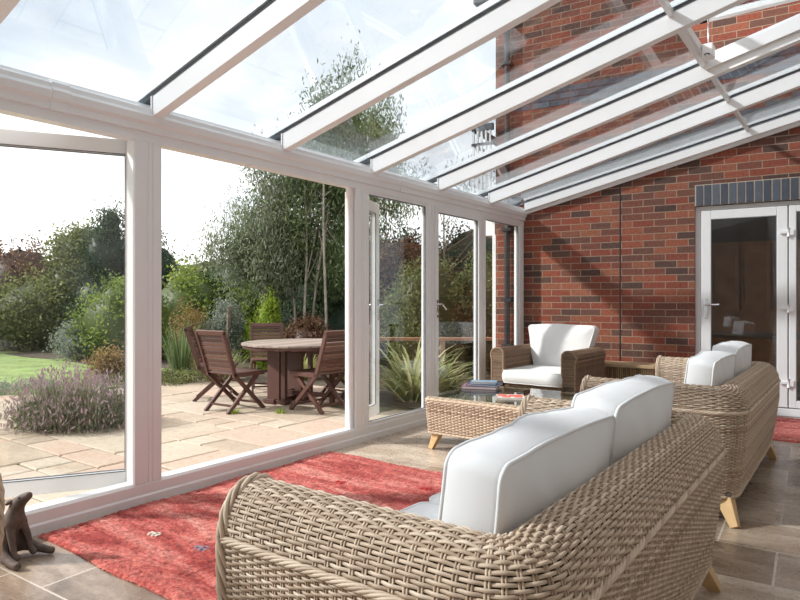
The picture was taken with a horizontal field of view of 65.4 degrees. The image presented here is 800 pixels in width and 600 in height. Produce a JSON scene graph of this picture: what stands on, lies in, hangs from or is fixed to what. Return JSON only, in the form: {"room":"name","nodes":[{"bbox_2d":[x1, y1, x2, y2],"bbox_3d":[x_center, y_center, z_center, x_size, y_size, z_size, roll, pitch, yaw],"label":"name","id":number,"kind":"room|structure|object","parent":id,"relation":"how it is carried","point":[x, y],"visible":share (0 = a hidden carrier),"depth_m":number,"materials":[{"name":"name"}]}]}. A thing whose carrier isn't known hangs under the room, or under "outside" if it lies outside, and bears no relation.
{"room":"sunroom","nodes":[
{"label":"sunroom","id":0,"kind":"room"},
{"bbox_2d":[0,351,170,396],"bbox_3d":[-14.717,1.397,7.510,15.400,0.305,18.600,0,0,36],"label":"lawn","id":1,"kind":"structure","parent":0,"point":[11,366],"depth_m":11.61,"materials":[{"name":"green plant"}]},
{"bbox_2d":[0,376,59,395],"bbox_3d":[-5.496,1.149,8.176,1.231,0.236,2.274,0,0,36],"label":"grey thyme","id":2,"kind":"object","parent":1,"relation":"on","point":[6,384],"visible":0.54,"depth_m":8.49,"materials":[{"name":"green plant"}]},
{"bbox_2d":[42,319,100,360],"bbox_3d":[-6.760,0.837,13.029,1.259,0.882,1.263,0,0,36],"label":"shrub","id":3,"kind":"object","parent":1,"relation":"on","point":[63,339],"visible":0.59,"depth_m":12.83,"materials":[{"name":"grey plant"}]},
{"bbox_2d":[75,340,124,382],"bbox_3d":[-4.429,0.942,9.639,1.057,0.663,0.934,0,0,7],"label":"shrub","id":4,"kind":"object","parent":1,"relation":"on","point":[109,361],"visible":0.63,"depth_m":9.48,"materials":[{"name":"orange plant"}]},
{"bbox_2d":[0,239,222,352],"bbox_3d":[-10.687,-0.144,15.294,15.293,2.889,5.614,0,0,-10],"label":"hedge","id":5,"kind":"object","parent":1,"relation":"on","point":[19,328],"visible":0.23,"depth_m":15.11,"materials":[{"name":"green plant"}]},
{"bbox_2d":[0,377,405,511],"bbox_3d":[-3.948,1.264,5.150,5.692,0.033,10.189,0,0,36],"label":"paving","id":6,"kind":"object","parent":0,"point":[191,435],"visible":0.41,"depth_m":5.78,"materials":[{"name":"stone"}]},
{"bbox_2d":[0,359,124,435],"bbox_3d":[-3.204,0.933,6.238,1.748,0.697,1.466,0,0,14],"label":"bush","id":7,"kind":"object","parent":6,"relation":"on","point":[85,408],"visible":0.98,"depth_m":5.99,"materials":[{"name":"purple plant"}]},
{"bbox_2d":[103,367,203,385],"bbox_3d":[-3.700,1.130,9.416,1.676,0.278,0.958,0,0,9],"label":"ground cover","id":8,"kind":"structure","parent":6,"relation":"on","point":[169,377],"depth_m":9.30,"materials":[{"name":"green plant"}]},
{"bbox_2d":[161,318,207,375],"bbox_3d":[-3.494,0.760,9.924,0.968,1.005,0.871,0,0,36],"label":"ornamental grass","id":9,"kind":"object","parent":6,"relation":"on","point":[178,353],"depth_m":9.84,"materials":[{"name":"green plant"}]},
{"bbox_2d":[184,326,238,401],"bbox_3d":[-2.373,0.799,7.884,0.635,0.934,0.460,0,0,-12],"label":"garden chair","id":10,"kind":"object","parent":6,"relation":"on","point":[189,333],"visible":0.65,"depth_m":7.69,"materials":[{"name":"brown wood"}]},
{"bbox_2d":[182,351,249,381],"bbox_3d":[-2.894,0.983,9.789,1.134,0.557,1.341,0,0,-41],"label":"grass","id":11,"kind":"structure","parent":6,"relation":"on","point":[226,376],"depth_m":9.69,"materials":[{"name":"green plant"}]},
{"bbox_2d":[195,330,265,414],"bbox_3d":[-1.924,0.799,7.085,0.460,0.934,0.635,0,0,33],"label":"garden chair","id":12,"kind":"object","parent":6,"relation":"on","point":[207,348],"visible":1,"depth_m":6.95,"materials":[{"name":"brown wood"}]},
{"bbox_2d":[230,407,240,413],"bbox_3d":[-1.821,1.208,6.879,0.196,0.086,0.210,0,0,36],"label":"grass tuft","id":13,"kind":"object","parent":6,"relation":"on","point":[233,410],"visible":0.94,"depth_m":6.86,"materials":[{"name":"green plant"}]},
{"bbox_2d":[250,323,282,392],"bbox_3d":[-1.846,0.799,8.695,0.460,0.934,0.635,0,0,-16],"label":"garden chair","id":14,"kind":"object","parent":6,"relation":"on","point":[274,328],"visible":0.49,"depth_m":8.90,"materials":[{"name":"brown wood"}]},
{"bbox_2d":[270,407,289,413],"bbox_3d":[-1.329,1.208,6.894,0.218,0.087,0.158,0,0,10],"label":"grass tuft","id":15,"kind":"object","parent":6,"relation":"on","point":[279,409],"visible":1,"depth_m":6.88,"materials":[{"name":"green plant"}]},
{"bbox_2d":[241,338,344,405],"bbox_3d":[-1.205,0.882,7.627,1.432,0.735,1.440,0,0,30],"label":"garden table","id":16,"kind":"object","parent":6,"relation":"on","point":[284,356],"visible":0.69,"depth_m":7.50,"materials":[{"name":"brown wood"}]},
{"bbox_2d":[289,330,344,414],"bbox_3d":[-0.881,0.799,7.084,0.635,0.934,0.460,0,0,40],"label":"garden chair","id":17,"kind":"object","parent":6,"relation":"on","point":[333,335],"visible":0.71,"depth_m":6.95,"materials":[{"name":"brown wood"}]},
{"bbox_2d":[320,324,369,396],"bbox_3d":[-0.684,0.799,8.314,0.635,0.934,0.460,0,0,-44],"label":"garden chair","id":18,"kind":"object","parent":6,"relation":"on","point":[325,387],"visible":0.02,"depth_m":8.29,"materials":[{"name":"brown wood"}]},
{"bbox_2d":[3,386,409,501],"bbox_3d":[-3.980,1.317,5.363,6.025,0.106,10.700,0,0,36],"label":"joint","id":19,"kind":"object","parent":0,"point":[381,408],"depth_m":7.26,"materials":[{"name":"beige stone"}]},
{"bbox_2d":[0,341,490,409],"bbox_3d":[0.189,1.295,28.358,26.615,0.110,34.150,0,0,36],"label":"garden bed","id":20,"kind":"object","parent":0,"point":[385,399],"depth_m":10.23,"materials":[{"name":"plant"}]},
{"bbox_2d":[0,230,56,340],"bbox_3d":[-12.929,-0.447,18.102,6.378,3.477,3.984,0,0,-24],"label":"hedge","id":21,"kind":"object","parent":20,"relation":"on","point":[13,260],"visible":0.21,"depth_m":17.99,"materials":[{"name":"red plant"}]},
{"bbox_2d":[23,218,102,347],"bbox_3d":[-8.083,-0.438,15.806,2.392,3.436,2.582,0,0,15],"label":"tree","id":22,"kind":"object","parent":20,"relation":"on","point":[57,281],"visible":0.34,"depth_m":15.15,"materials":[{"name":"green plant"}]},
{"bbox_2d":[49,195,184,329],"bbox_3d":[-6.787,-0.659,15.111,3.117,3.886,2.386,0,0,18],"label":"spruce tree","id":23,"kind":"object","parent":20,"relation":"on","point":[106,249],"visible":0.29,"depth_m":14.91,"materials":[{"name":"green plant"}]},
{"bbox_2d":[58,258,280,360],"bbox_3d":[-4.689,0.185,13.360,4.856,2.213,2.566,0,0,-5],"label":"hedge","id":24,"kind":"object","parent":20,"relation":"on","point":[103,320],"visible":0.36,"depth_m":12.73,"materials":[{"name":"green plant"}]},
{"bbox_2d":[163,297,211,370],"bbox_3d":[-3.687,0.610,11.066,0.925,1.328,0.890,0,0,36],"label":"bare shrub","id":25,"kind":"object","parent":20,"relation":"on","point":[192,309],"visible":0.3,"depth_m":11.04,"materials":[{"name":"orange plant"}]},
{"bbox_2d":[196,290,248,363],"bbox_3d":[-3.214,0.546,11.198,1.045,1.456,1.020,0,0,17],"label":"shrub","id":26,"kind":"object","parent":20,"relation":"on","point":[219,324],"visible":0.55,"depth_m":11.12,"materials":[{"name":"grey plant"}]},
{"bbox_2d":[226,307,230,346],"bbox_3d":[-3.033,0.695,10.960,0.050,1.154,0.130,0,0,36],"label":"timber post","id":27,"kind":"object","parent":20,"relation":"on","point":[228,318],"visible":0.5,"depth_m":10.96,"materials":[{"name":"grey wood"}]},
{"bbox_2d":[192,111,316,367],"bbox_3d":[-2.659,-1.131,11.509,2.235,4.814,1.846,0,0,-19],"label":"eucalyptus tree","id":28,"kind":"object","parent":20,"relation":"on","point":[261,217],"visible":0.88,"depth_m":11.32,"materials":[{"name":"green plant"}]},
{"bbox_2d":[240,286,285,370],"bbox_3d":[-2.356,0.514,11.091,1.003,1.514,0.872,0,0,31],"label":"conifer shrub","id":29,"kind":"object","parent":20,"relation":"on","point":[268,314],"visible":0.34,"depth_m":11.00,"materials":[{"name":"green plant"}]},
{"bbox_2d":[281,307,331,365],"bbox_3d":[-1.625,0.684,10.748,1.133,1.154,1.099,0,0,23],"label":"shrub","id":30,"kind":"object","parent":20,"relation":"on","point":[310,329],"visible":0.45,"depth_m":10.65,"materials":[{"name":"red plant"}]},
{"bbox_2d":[218,58,400,367],"bbox_3d":[-1.613,-1.681,12.112,3.645,5.913,2.613,0,0,3],"label":"eucalyptus tree","id":31,"kind":"object","parent":20,"relation":"on","point":[330,143],"visible":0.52,"depth_m":11.59,"materials":[{"name":"green plant"}]},
{"bbox_2d":[304,353,318,379],"bbox_3d":[-1.591,1.014,9.870,1.134,0.498,1.011,0,0,36],"label":"grass","id":32,"kind":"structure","parent":20,"relation":"on","point":[306,361],"depth_m":9.77,"materials":[{"name":"green plant"}]},
{"bbox_2d":[240,286,398,364],"bbox_3d":[-1.112,0.358,12.320,4.179,1.850,2.094,0,0,8],"label":"shrub","id":33,"kind":"object","parent":20,"relation":"on","point":[336,321],"visible":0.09,"depth_m":11.98,"materials":[{"name":"green plant"}]},
{"bbox_2d":[199,221,491,357],"bbox_3d":[-0.919,-0.336,14.054,7.706,3.245,2.880,0,0,7],"label":"hedge","id":34,"kind":"object","parent":20,"relation":"on","point":[454,252],"visible":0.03,"depth_m":13.26,"materials":[{"name":"green plant"}]},
{"bbox_2d":[324,23,428,252],"bbox_3d":[-0.658,-2.261,13.270,2.354,7.067,2.491,0,0,-7],"label":"birch tree","id":35,"kind":"object","parent":20,"relation":"on","point":[382,140],"visible":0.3,"depth_m":13.22,"materials":[{"name":"green plant"}]},
{"bbox_2d":[379,332,420,401],"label":"plant","id":36,"kind":"object","parent":20,"relation":"on","point":[403,383],"depth_m":7.51,"materials":[{"name":"green plant"}]},
{"bbox_2d":[369,222,453,357],"bbox_3d":[0.065,-0.076,11.354,1.813,2.706,1.818,0,0,-17],"label":"copper beech","id":37,"kind":"object","parent":20,"relation":"on","point":[391,264],"visible":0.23,"depth_m":11.02,"materials":[{"name":"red plant"}]},
{"bbox_2d":[390,349,473,402],"bbox_3d":[0.439,0.934,7.940,1.447,0.650,1.467,0,0,-32],"label":"plant","id":38,"kind":"object","parent":20,"relation":"on","point":[453,383],"visible":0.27,"depth_m":7.80,"materials":[{"name":"green plant"}]},
{"bbox_2d":[379,247,491,374],"bbox_3d":[1.574,0.077,10.698,4.031,2.402,1.837,0,0,-18],"label":"hedge","id":39,"kind":"object","parent":20,"relation":"on","point":[457,295],"visible":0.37,"depth_m":10.09,"materials":[{"name":"green plant"}]},
{"bbox_2d":[379,337,491,388],"bbox_3d":[0.595,0.897,8.736,1.900,0.745,0.100,0,0,-2],"label":"rail","id":40,"kind":"object","parent":20,"relation":"on","point":[442,340],"visible":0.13,"depth_m":8.69,"materials":[{"name":"brown wood"}]},
{"bbox_2d":[395,149,495,273],"bbox_3d":[1.423,-0.785,11.142,3.229,4.114,1.982,0,0,-7],"label":"willow tree","id":41,"kind":"object","parent":20,"relation":"on","point":[464,186],"visible":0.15,"depth_m":11.06,"materials":[{"name":"green plant"}]},
{"bbox_2d":[439,341,470,389],"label":"plant","id":42,"kind":"object","parent":20,"relation":"on","point":[440,366],"depth_m":7.57,"materials":[{"name":"green plant"}]},
{"bbox_2d":[0,382,799,599],"bbox_3d":[1.718,1.210,4.074,4.654,0.120,13.595,0,0,36],"label":"floor","id":43,"kind":"structure","parent":0,"point":[759,559],"depth_m":2.85,"materials":[{"name":"tile"}]},
{"bbox_2d":[0,473,4,561],"bbox_3d":[-1.769,0.720,1.739,0.920,0.889,0.889,0,0,36],"label":"tub chair","id":44,"kind":"object","parent":43,"relation":"on","point":[2,490],"visible":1,"depth_m":1.83,"materials":[{"name":"beige wicker"}]},
{"bbox_2d":[0,492,54,569],"bbox_3d":[-1.719,0.995,2.765,0.275,0.302,0.210,0,0,16],"label":"statue","id":45,"kind":"object","parent":43,"relation":"on","point":[17,533],"visible":0.96,"depth_m":2.73,"materials":[{"name":"brown ceramic"}]},
{"bbox_2d":[37,451,442,599],"bbox_3d":[-0.397,1.140,3.314,1.879,0.020,2.100,0,0,36],"label":"rug","id":46,"kind":"object","parent":43,"relation":"on","point":[165,547],"visible":0.43,"depth_m":3.16,"materials":[{"name":"fabric"}]},
{"bbox_2d":[215,374,725,599],"bbox_3d":[0.429,0.724,2.002,0.880,0.880,1.859,0,0,36],"label":"wicker sofa","id":47,"kind":"object","parent":43,"relation":"on","point":[609,491],"visible":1,"depth_m":1.39,"materials":[{"name":"beige wicker"}]},
{"bbox_2d":[402,503,438,519],"bbox_3d":[0.130,0.785,1.766,0.677,0.149,0.749,0,0,36],"label":"seat cushion","id":48,"kind":"object","parent":47,"relation":"on","point":[428,510],"depth_m":2.14,"materials":[{"name":"beige fabric"}]},
{"bbox_2d":[429,494,440,501],"bbox_3d":[0.566,0.785,2.357,0.677,0.151,0.749,0,0,36],"label":"seat cushion","id":49,"kind":"object","parent":47,"relation":"on","point":[435,498],"depth_m":2.27,"materials":[{"name":"beige fabric"}]},
{"bbox_2d":[441,407,613,534],"bbox_3d":[0.352,0.520,1.601,0.206,0.431,0.755,0,0,36],"label":"cushion","id":50,"kind":"object","parent":47,"relation":"on","point":[497,481],"depth_m":1.38,"materials":[{"name":"white fabric"}]},
{"bbox_2d":[574,375,672,463],"bbox_3d":[0.794,0.510,2.189,0.211,0.452,0.755,0,0,36],"label":"cushion","id":51,"kind":"object","parent":47,"relation":"on","point":[640,406],"depth_m":2.00,"materials":[{"name":"beige fabric"}]},
{"bbox_2d":[425,386,577,448],"bbox_3d":[0.936,0.948,4.803,1.243,0.420,0.883,0,0,35],"label":"coffee table","id":52,"kind":"object","parent":43,"relation":"on","point":[460,413],"visible":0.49,"depth_m":4.67,"materials":[{"name":"wicker"}]},
{"bbox_2d":[461,383,498,389],"bbox_3d":[0.677,0.727,5.243,0.290,0.022,0.220,0,0,16],"label":"book","id":53,"kind":"object","parent":52,"relation":"on","point":[464,386],"visible":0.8,"depth_m":5.15,"materials":[{"name":"paper"}]},
{"bbox_2d":[466,383,502,386],"bbox_3d":[0.713,0.708,5.242,0.260,0.014,0.190,0,0,28],"label":"book","id":54,"kind":"object","parent":53,"relation":"on","point":[468,384],"visible":0.59,"depth_m":5.17,"materials":[{"name":"paper"}]},
{"bbox_2d":[470,380,496,384],"bbox_3d":[0.705,0.692,5.247,0.220,0.017,0.160,0,0,12],"label":"paperback book","id":55,"kind":"object","parent":54,"relation":"on","point":[486,382],"visible":1,"depth_m":5.19,"materials":[{"name":"blue paper"}]},
{"bbox_2d":[496,394,524,399],"bbox_3d":[0.831,0.730,4.694,0.210,0.015,0.170,0,0,6],"label":"magazine","id":56,"kind":"object","parent":52,"relation":"on","point":[498,396],"visible":0.94,"depth_m":4.67,"materials":[{"name":"red paper"}]},
{"bbox_2d":[497,394,522,397],"bbox_3d":[0.831,0.723,4.694,0.189,0.001,0.143,0,0,6],"label":"print","id":57,"kind":"object","parent":56,"relation":"on","point":[498,395],"depth_m":4.67},
{"bbox_2d":[490,324,605,392],"bbox_3d":[1.563,0.710,6.496,0.947,0.914,0.930,0,0,38],"label":"wicker armchair","id":58,"kind":"object","parent":43,"relation":"on","point":[557,357],"visible":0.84,"depth_m":6.43,"materials":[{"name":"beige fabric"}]},
{"bbox_2d":[502,365,562,386],"bbox_3d":[1.514,0.775,6.434,0.651,0.149,0.772,0,0,38],"label":"seat cushion","id":59,"kind":"object","parent":58,"relation":"on","point":[512,375],"depth_m":6.21,"materials":[{"name":"beige fabric"}]},
{"bbox_2d":[529,324,598,366],"bbox_3d":[1.738,0.501,6.715,0.779,0.489,0.242,0,0,38],"label":"cushion","id":60,"kind":"object","parent":58,"relation":"on","point":[547,344],"depth_m":6.65,"materials":[{"name":"beige fabric"}]},
{"bbox_2d":[605,361,655,378],"bbox_3d":[2.262,0.912,6.779,1.000,0.475,0.340,0,0,30],"label":"chest","id":61,"kind":"object","parent":43,"relation":"on","point":[613,369],"visible":0.17,"depth_m":6.55,"materials":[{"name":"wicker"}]},
{"bbox_2d":[580,341,780,527],"bbox_3d":[1.899,0.724,4.068,0.880,0.880,1.859,0,0,36],"label":"wicker sofa","id":62,"kind":"object","parent":43,"relation":"on","point":[740,395],"visible":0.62,"depth_m":3.37,"materials":[{"name":"beige wicker"}]},
{"bbox_2d":[686,351,734,385],"bbox_3d":[1.822,0.520,3.667,0.206,0.431,0.755,0,0,36],"label":"cushion","id":63,"kind":"object","parent":62,"relation":"on","point":[711,368],"depth_m":3.39,"materials":[{"name":"beige fabric"}]},
{"bbox_2d":[713,341,751,376],"bbox_3d":[2.264,0.510,4.255,0.211,0.452,0.755,0,0,36],"label":"cushion","id":64,"kind":"object","parent":62,"relation":"on","point":[742,350],"depth_m":4.03,"materials":[{"name":"beige fabric"}]},
{"bbox_2d":[712,239,799,381],"bbox_3d":[5.407,0.150,9.068,1.600,2.000,0.432,0,0,30],"label":"wardrobe","id":65,"kind":"object","parent":43,"relation":"on","point":[743,273],"visible":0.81,"depth_m":9.04,"materials":[{"name":"brown wood"}]},
{"bbox_2d":[712,331,799,339],"bbox_3d":[4.404,0.780,7.529,1.500,0.740,0.800,0,0,30],"label":"dining table","id":66,"kind":"object","parent":43,"relation":"on","point":[715,334],"visible":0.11,"depth_m":7.40,"materials":[{"name":"brown wood"}]},
{"bbox_2d":[772,416,799,442],"bbox_3d":[3.505,1.140,5.479,1.654,0.020,1.160,0,0,36],"label":"striped rug","id":67,"kind":"object","parent":43,"relation":"on","point":[786,429],"visible":0.22,"depth_m":5.41,"materials":[{"name":"red fabric"}]},
{"bbox_2d":[496,0,799,417],"bbox_3d":[3.797,-2.275,6.338,5.860,7.150,0.330,0,0,30],"label":"wall","id":68,"kind":"structure","parent":0,"point":[571,248],"depth_m":6.90,"materials":[{"name":"brick"}]},
{"bbox_2d":[0,0,19,23],"bbox_3d":[-0.584,-1.561,1.738,3.805,1.079,0.094,0,0,36],"label":"trim","id":69,"kind":"structure","parent":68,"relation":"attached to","point":[6,6],"depth_m":2.47,"materials":[{"name":"white plastic"}]},
{"bbox_2d":[48,79,71,114],"bbox_3d":[-1.713,-1.022,3.129,0.077,0.159,0.090,0,0,36],"label":"trim","id":70,"kind":"structure","parent":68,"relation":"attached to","point":[61,99],"depth_m":3.11,"materials":[{"name":"white plastic"}]},
{"bbox_2d":[0,129,126,497],"bbox_3d":[-1.938,0.072,3.433,0.920,1.975,0.178,0,0,-23],"label":"door frame","id":71,"kind":"structure","parent":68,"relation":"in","point":[8,137],"depth_m":3.46,"materials":[{"name":"white plastic"}]},
{"bbox_2d":[127,139,160,485],"bbox_3d":[-1.457,0.068,3.556,0.075,1.935,0.176,0,0,36],"label":"vertical post","id":72,"kind":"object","parent":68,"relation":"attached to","point":[143,158],"depth_m":3.51,"materials":[{"name":"white plastic"}]},
{"bbox_2d":[4,411,426,536],"bbox_3d":[-1.325,1.139,3.776,0.143,0.222,9.301,0,0,36],"label":"trim","id":73,"kind":"structure","parent":68,"relation":"attached to","point":[44,517],"depth_m":3.79,"materials":[{"name":"white plastic"}]},
{"bbox_2d":[132,0,325,118],"bbox_3d":[-0.002,-1.561,2.526,3.805,1.079,0.094,0,0,36],"label":"trim","id":74,"kind":"structure","parent":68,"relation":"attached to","point":[262,21],"depth_m":3.15,"materials":[{"name":"white plastic"}]},
{"bbox_2d":[0,65,526,224],"bbox_3d":[-1.350,-1.006,3.807,0.285,0.221,9.321,0,0,36],"label":"horizontal beam","id":75,"kind":"structure","parent":68,"relation":"attached to","point":[23,94],"depth_m":3.84,"materials":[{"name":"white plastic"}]},
{"bbox_2d":[346,188,367,428],"bbox_3d":[-0.354,0.068,5.049,0.075,1.935,0.206,0,0,36],"label":"trim","id":76,"kind":"structure","parent":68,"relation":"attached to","point":[356,199],"depth_m":4.99,"materials":[{"name":"white plastic"}]},
{"bbox_2d":[345,192,383,426],"bbox_3d":[-0.321,0.080,5.433,0.178,1.930,0.700,0,0,17],"label":"door","id":77,"kind":"structure","parent":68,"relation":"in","point":[374,304],"depth_m":5.69,"materials":[{"name":"white plastic"}]},
{"bbox_2d":[368,191,426,424],"bbox_3d":[-0.027,0.068,5.483,0.052,1.925,0.880,0,0,36],"label":"window","id":78,"kind":"structure","parent":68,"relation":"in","point":[423,206],"depth_m":5.81,"materials":[{"name":"white plastic"}]},
{"bbox_2d":[398,174,408,193],"bbox_3d":[0.022,-1.022,5.478,0.077,0.159,0.090,0,0,36],"label":"trim","id":79,"kind":"structure","parent":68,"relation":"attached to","point":[403,189],"depth_m":5.46,"materials":[{"name":"white plastic"}]},
{"bbox_2d":[263,0,561,151],"bbox_3d":[0.583,-1.561,3.319,3.805,1.079,0.094,0,0,36],"label":"trim","id":80,"kind":"structure","parent":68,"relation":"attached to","point":[492,18],"depth_m":3.67,"materials":[{"name":"white plastic"}]},
{"bbox_2d":[427,204,434,394],"bbox_3d":[0.266,0.068,5.889,0.075,1.935,0.120,0,0,36],"label":"trim","id":81,"kind":"structure","parent":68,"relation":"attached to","point":[430,208],"depth_m":5.85,"materials":[{"name":"white plastic"}]},
{"bbox_2d":[435,206,481,393],"bbox_3d":[0.599,0.068,6.273,0.122,1.925,0.895,0,0,36],"label":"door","id":82,"kind":"structure","parent":68,"relation":"in","point":[477,219],"depth_m":6.59,"materials":[{"name":"white plastic"}]},
{"bbox_2d":[473,0,488,6],"bbox_3d":[1.059,-3.705,7.675,0.300,0.110,0.130,0,0,30],"label":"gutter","id":83,"kind":"object","parent":68,"relation":"attached to","point":[477,3],"visible":0.48,"depth_m":7.68,"materials":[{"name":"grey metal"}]},
{"bbox_2d":[482,216,484,379],"bbox_3d":[0.861,0.068,6.695,0.075,1.935,0.095,0,0,36],"label":"trim","id":84,"kind":"structure","parent":68,"relation":"attached to","point":[483,218],"depth_m":6.68,"materials":[{"name":"white plastic"}]},
{"bbox_2d":[486,221,495,237],"bbox_3d":[1.177,-0.925,7.890,0.170,0.250,0.300,0,0,30],"label":"box","id":85,"kind":"object","parent":68,"relation":"attached to","point":[490,226],"visible":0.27,"depth_m":7.75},
{"bbox_2d":[492,235,495,348],"bbox_3d":[1.175,0.225,7.695,0.050,2.050,0.060,0,0,30],"label":"board","id":86,"kind":"object","parent":68,"relation":"attached to","point":[493,236],"visible":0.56,"depth_m":7.67,"materials":[{"name":"white plastic"}]},
{"bbox_2d":[485,217,518,379],"bbox_3d":[1.144,0.068,7.070,0.052,1.925,0.845,0,0,36],"label":"window","id":87,"kind":"structure","parent":68,"relation":"in","point":[516,226],"depth_m":7.38,"materials":[{"name":"white plastic"}]},
{"bbox_2d":[501,30,513,346],"bbox_3d":[1.326,-1.150,7.483,0.214,4.600,0.151,0,0,30],"label":"drainpipe","id":88,"kind":"object","parent":68,"relation":"attached to","point":[507,63],"visible":0.47,"depth_m":7.49,"materials":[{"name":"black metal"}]},
{"bbox_2d":[514,225,523,344],"bbox_3d":[1.424,0.068,7.458,0.075,1.935,0.111,0,0,36],"label":"trim","id":89,"kind":"structure","parent":68,"relation":"attached to","point":[521,227],"depth_m":7.44,"materials":[{"name":"white plastic"}]},
{"bbox_2d":[354,0,747,173],"bbox_3d":[1.165,-1.561,4.107,3.805,1.079,0.094,0,0,36],"label":"roof rafter","id":90,"kind":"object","parent":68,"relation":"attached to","point":[654,27],"depth_m":4.17,"materials":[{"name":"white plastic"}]},
{"bbox_2d":[421,13,799,190],"bbox_3d":[1.759,-1.561,4.912,3.805,1.079,0.094,0,0,36],"label":"trim","id":91,"kind":"structure","parent":68,"relation":"attached to","point":[686,76],"depth_m":4.97,"materials":[{"name":"white plastic"}]},
{"bbox_2d":[619,184,620,360],"bbox_3d":[2.449,-0.100,6.929,0.014,2.500,0.013,0,0,30],"label":"trim","id":92,"kind":"structure","parent":68,"relation":"attached to","point":[619,184],"depth_m":6.92,"materials":[{"name":"black metal"}]},
{"bbox_2d":[474,64,799,203],"bbox_3d":[2.356,-1.561,5.720,3.805,1.079,0.094,0,0,36],"label":"trim","id":93,"kind":"structure","parent":68,"relation":"attached to","point":[787,80],"depth_m":5.71,"materials":[{"name":"white plastic"}]},
{"bbox_2d":[510,46,799,112],"bbox_3d":[3.672,-2.377,6.246,5.725,0.215,0.056,0,0,30],"label":"trim","id":94,"kind":"structure","parent":68,"relation":"attached to","point":[795,49],"depth_m":6.92,"materials":[{"name":"blue brick"}]},
{"bbox_2d":[510,91,799,205],"bbox_3d":[3.266,-1.736,6.453,4.505,1.274,0.025,0,0,30],"label":"trim","id":95,"kind":"structure","parent":68,"relation":"attached to","point":[772,107],"depth_m":6.64,"materials":[{"name":"white plastic"}]},
{"bbox_2d":[524,106,799,213],"bbox_3d":[3.321,-1.629,6.372,4.220,1.213,0.084,0,0,30],"label":"trim","id":96,"kind":"structure","parent":68,"relation":"attached to","point":[788,119],"depth_m":6.62,"materials":[{"name":"white plastic"}]},
{"bbox_2d":[657,0,748,130],"bbox_3d":[2.008,-1.714,4.250,0.026,0.041,5.100,0,0,36],"label":"trim","id":97,"kind":"structure","parent":68,"relation":"attached to","point":[665,4],"depth_m":4.37,"materials":[{"name":"white plastic"}]},
{"bbox_2d":[695,177,799,206],"bbox_3d":[3.957,-1.093,6.109,1.901,0.210,0.106,0,0,30],"label":"trim","id":98,"kind":"structure","parent":68,"relation":"attached to","point":[794,181],"depth_m":6.30,"materials":[{"name":"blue brick"}]},
{"bbox_2d":[695,200,799,416],"bbox_3d":[3.884,0.083,6.147,1.760,2.134,0.154,0,0,30],"label":"door","id":99,"kind":"structure","parent":68,"relation":"in","point":[785,212],"depth_m":6.19,"materials":[{"name":"white plastic"}]},
{"bbox_3d":[1.472,-1.592,4.507,3.785,0.941,0.930,0,0,36],"label":"window","id":100,"kind":"structure","parent":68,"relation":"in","visible":0},
{"bbox_2d":[678,0,799,69],"bbox_3d":[2.394,-1.860,3.823,1.190,0.387,0.925,0,0,36],"label":"window","id":101,"kind":"structure","parent":100,"relation":"attached to","point":[762,4],"depth_m":4.30,"materials":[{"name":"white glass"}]},
{"bbox_2d":[702,19,714,60],"bbox_3d":[2.121,-1.802,4.287,0.070,0.271,0.124,0,0,36],"label":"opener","id":102,"kind":"object","parent":101,"relation":"attached to","point":[708,50],"visible":0.95,"depth_m":4.27,"materials":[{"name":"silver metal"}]},
{"bbox_2d":[712,212,799,242],"bbox_3d":[5.824,-0.100,9.192,3.400,2.500,0.101,0,0,30],"label":"wall","id":103,"kind":"structure","parent":0,"point":[759,228],"depth_m":9.46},
{"bbox_3d":[1.922,-2.275,8.690,0.260,7.150,1.870,0,0,30],"label":"wall","id":104,"kind":"structure","parent":0,"visible":0},
{"bbox_2d":[471,122,495,197],"bbox_3d":[1.211,-1.650,8.009,0.290,1.020,0.860,0,0,30],"label":"balcony railing","id":105,"kind":"object","parent":104,"relation":"attached to","point":[481,131],"visible":0.5,"depth_m":7.67,"materials":[{"name":"grey metal"}]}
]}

